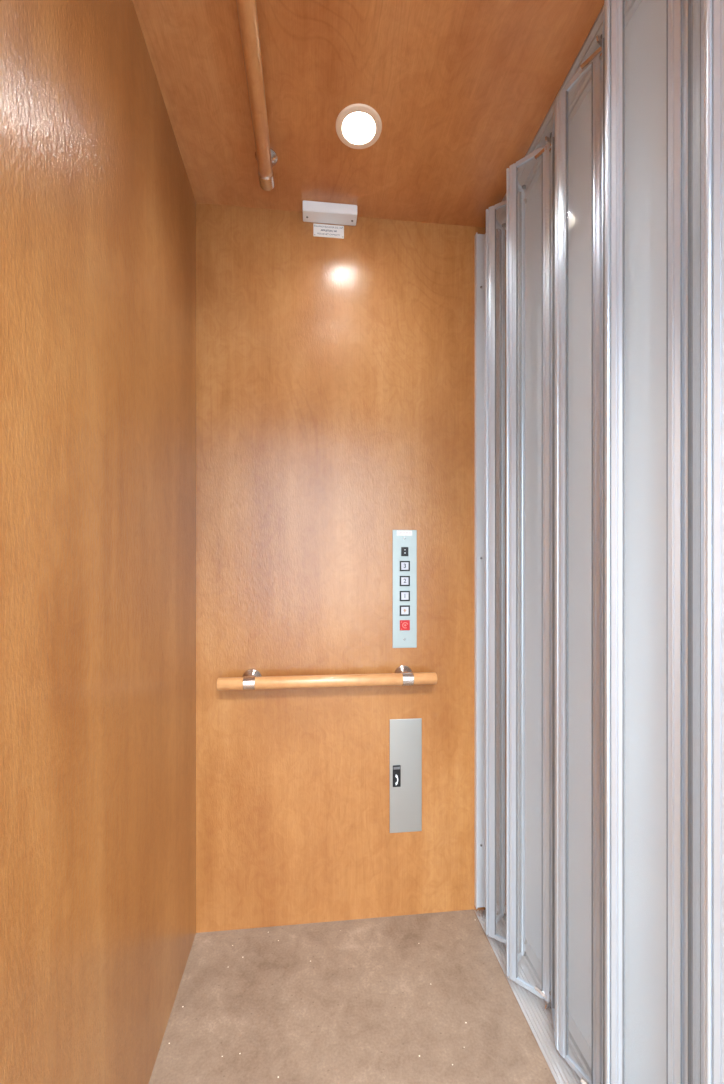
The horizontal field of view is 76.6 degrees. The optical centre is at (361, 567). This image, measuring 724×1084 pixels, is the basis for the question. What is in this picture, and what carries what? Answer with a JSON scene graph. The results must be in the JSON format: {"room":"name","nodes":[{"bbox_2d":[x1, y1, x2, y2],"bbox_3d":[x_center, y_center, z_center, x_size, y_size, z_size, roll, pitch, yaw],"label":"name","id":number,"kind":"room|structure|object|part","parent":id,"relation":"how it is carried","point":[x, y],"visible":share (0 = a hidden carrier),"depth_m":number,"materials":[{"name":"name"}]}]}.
{"room":"elevator interior","nodes":[
{"label":"elevator interior","id":0,"kind":"room"},
{"bbox_2d":[0,0,195,1083],"bbox_3d":[-0.448,0.000,0.635,0.030,2.360,1.682,0,0,-6],"label":"wall","id":1,"kind":"structure","parent":0,"point":[98,203],"depth_m":0.75,"materials":[{"name":"brown wood"}]},
{"bbox_2d":[196,203,505,932],"bbox_3d":[0.010,0.030,1.517,1.075,2.360,0.030,0,0,-6],"label":"wall","id":2,"kind":"structure","parent":0,"point":[335,377],"depth_m":1.49,"materials":[{"name":"brown wood"}]},
{"bbox_2d":[217,665,436,690],"bbox_3d":[-0.103,0.353,1.449,0.680,0.062,0.081,0,0,-6],"label":"handrail","id":3,"kind":"object","parent":2,"relation":"attached to","point":[252,679],"visible":1,"depth_m":1.42,"materials":[{"name":"brown wood"}]},
{"bbox_2d":[313,223,343,238],"bbox_3d":[-0.108,-1.095,1.488,0.099,0.041,0.002,0,0,-6],"label":"plate","id":4,"kind":"object","parent":2,"relation":"attached to","point":[319,230],"visible":1,"depth_m":1.49,"materials":[{"name":"white"}]},
{"bbox_2d":[303,200,356,225],"bbox_3d":[-0.103,-1.133,1.465,0.172,0.034,0.050,0,0,-6],"label":"box","id":5,"kind":"object","parent":2,"relation":"attached to","point":[313,211],"visible":1,"depth_m":1.45,"materials":[{"name":"white plastic"}]},
{"bbox_2d":[393,530,416,647],"bbox_3d":[0.141,0.069,1.514,0.081,0.390,0.007,0,0,-6],"label":"control panel","id":6,"kind":"object","parent":2,"relation":"attached to","point":[404,541],"visible":1,"depth_m":1.51,"materials":[{"name":"metal"}]},
{"bbox_2d":[390,718,421,832],"bbox_3d":[0.145,0.686,1.513,0.108,0.374,0.010,0,0,-6],"label":"access panel","id":7,"kind":"object","parent":2,"relation":"attached to","point":[405,734],"visible":1,"depth_m":1.51,"materials":[{"name":"metal"}]},
{"bbox_2d":[475,232,485,908],"bbox_3d":[0.402,0.009,1.537,0.044,2.254,0.018,0,0,-6],"label":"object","id":8,"kind":"object","parent":2,"relation":"attached to","point":[480,239],"visible":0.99,"depth_m":1.53,"materials":[{"name":"metal"}]},
{"bbox_2d":[149,909,556,1083],"bbox_3d":[0.002,1.165,0.685,0.935,0.030,1.682,0,0,-6],"label":"floor","id":9,"kind":"structure","parent":0,"point":[427,998],"depth_m":1.19,"materials":[{"name":"stone"}]},
{"bbox_2d":[132,0,603,227],"bbox_3d":[0.041,-1.165,0.690,0.954,0.030,1.682,0,0,-6],"label":"ceiling","id":10,"kind":"structure","parent":0,"point":[461,91],"depth_m":1.10,"materials":[{"name":"brown wood"}]},
{"bbox_2d":[236,0,277,190],"bbox_3d":[-0.212,-1.109,0.782,0.062,0.081,1.064,0,0,-6],"label":"handrail","id":11,"kind":"object","parent":10,"relation":"attached to","point":[266,157],"visible":1,"depth_m":1.03,"materials":[{"name":"brown wood"}]},
{"bbox_2d":[336,104,381,148],"bbox_3d":[-0.008,-1.177,1.194,0.121,0.067,0.121,0,0,-6],"label":"recessed light","id":12,"kind":"object","parent":10,"relation":"in","point":[358,126],"visible":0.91,"depth_m":1.21,"materials":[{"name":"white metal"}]},
{"bbox_3d":[-0.008,-1.190,1.194,0.074,0.028,0.074,0,0,-6],"label":"bulb","id":13,"kind":"part","parent":12,"relation":"part of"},
{"bbox_2d":[496,0,641,229],"bbox_3d":[0.552,-1.156,0.731,0.068,0.018,1.650,0,0,-6],"label":"ceiling track","id":14,"kind":"object","parent":10,"relation":"attached to","point":[528,173],"visible":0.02,"depth_m":1.12,"materials":[{"name":"metal"}]},
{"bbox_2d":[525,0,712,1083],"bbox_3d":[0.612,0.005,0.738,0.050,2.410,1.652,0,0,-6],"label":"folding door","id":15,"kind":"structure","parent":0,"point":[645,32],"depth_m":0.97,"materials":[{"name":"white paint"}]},
{"bbox_3d":[0.528,1.190,0.729,0.120,0.039,1.652,0,0,-6],"label":"floor","id":16,"kind":"structure","parent":0,"visible":0},
{"bbox_2d":[474,907,610,1083],"bbox_3d":[0.528,1.159,0.728,0.118,0.022,1.650,0,0,-6],"label":"floor track","id":17,"kind":"object","parent":16,"relation":"on","point":[539,1019],"visible":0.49,"depth_m":1.17,"materials":[{"name":"metal"}]},
{"bbox_2d":[486,0,723,1083],"bbox_3d":[0.514,0.007,0.744,0.111,2.279,1.594,0,0,-6],"label":"gate","id":18,"kind":"object","parent":17,"relation":"on","point":[554,153],"visible":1,"depth_m":0.85,"materials":[{"name":"metal"}]},
{"bbox_3d":[0.427,0.012,1.465,0.009,2.248,0.112,0,0,42],"label":"gate panel","id":19,"kind":"part","parent":18,"relation":"part of","materials":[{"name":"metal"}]},
{"bbox_3d":[0.434,0.012,1.390,0.081,2.248,0.068,0,0,-6],"label":"gate panel","id":20,"kind":"part","parent":18,"relation":"part of","materials":[{"name":"metal"}]},
{"bbox_3d":[0.443,0.012,1.317,0.009,2.248,0.104,0,0,42],"label":"gate panel","id":21,"kind":"part","parent":18,"relation":"part of","materials":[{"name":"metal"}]},
{"bbox_3d":[0.451,0.012,1.234,0.080,2.248,0.086,0,0,-6],"label":"gate panel","id":22,"kind":"part","parent":18,"relation":"part of","materials":[{"name":"metal"}]},
{"bbox_3d":[0.480,0.012,1.138,0.009,2.248,0.109,0,0,17],"label":"gate panel","id":23,"kind":"part","parent":18,"relation":"part of","materials":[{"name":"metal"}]},
{"bbox_3d":[0.488,0.012,1.028,0.009,2.248,0.110,0,0,-26],"label":"gate panel","id":24,"kind":"part","parent":18,"relation":"part of","materials":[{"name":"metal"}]},
{"bbox_3d":[0.489,0.012,0.918,0.009,2.248,0.113,0,0,25],"label":"gate panel","id":25,"kind":"part","parent":18,"relation":"part of","materials":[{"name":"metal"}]},
{"bbox_3d":[0.507,0.012,0.821,0.111,2.248,0.009,0,0,43],"label":"gate panel","id":26,"kind":"part","parent":18,"relation":"part of","materials":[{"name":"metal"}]},
{"bbox_3d":[0.529,0.012,0.725,0.009,2.248,0.108,0,0,22],"label":"gate panel","id":27,"kind":"part","parent":18,"relation":"part of","materials":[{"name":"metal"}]},
{"bbox_3d":[0.544,0.012,0.623,0.009,2.248,0.110,0,0,-37],"label":"gate panel","id":28,"kind":"part","parent":18,"relation":"part of","materials":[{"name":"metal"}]}
]}

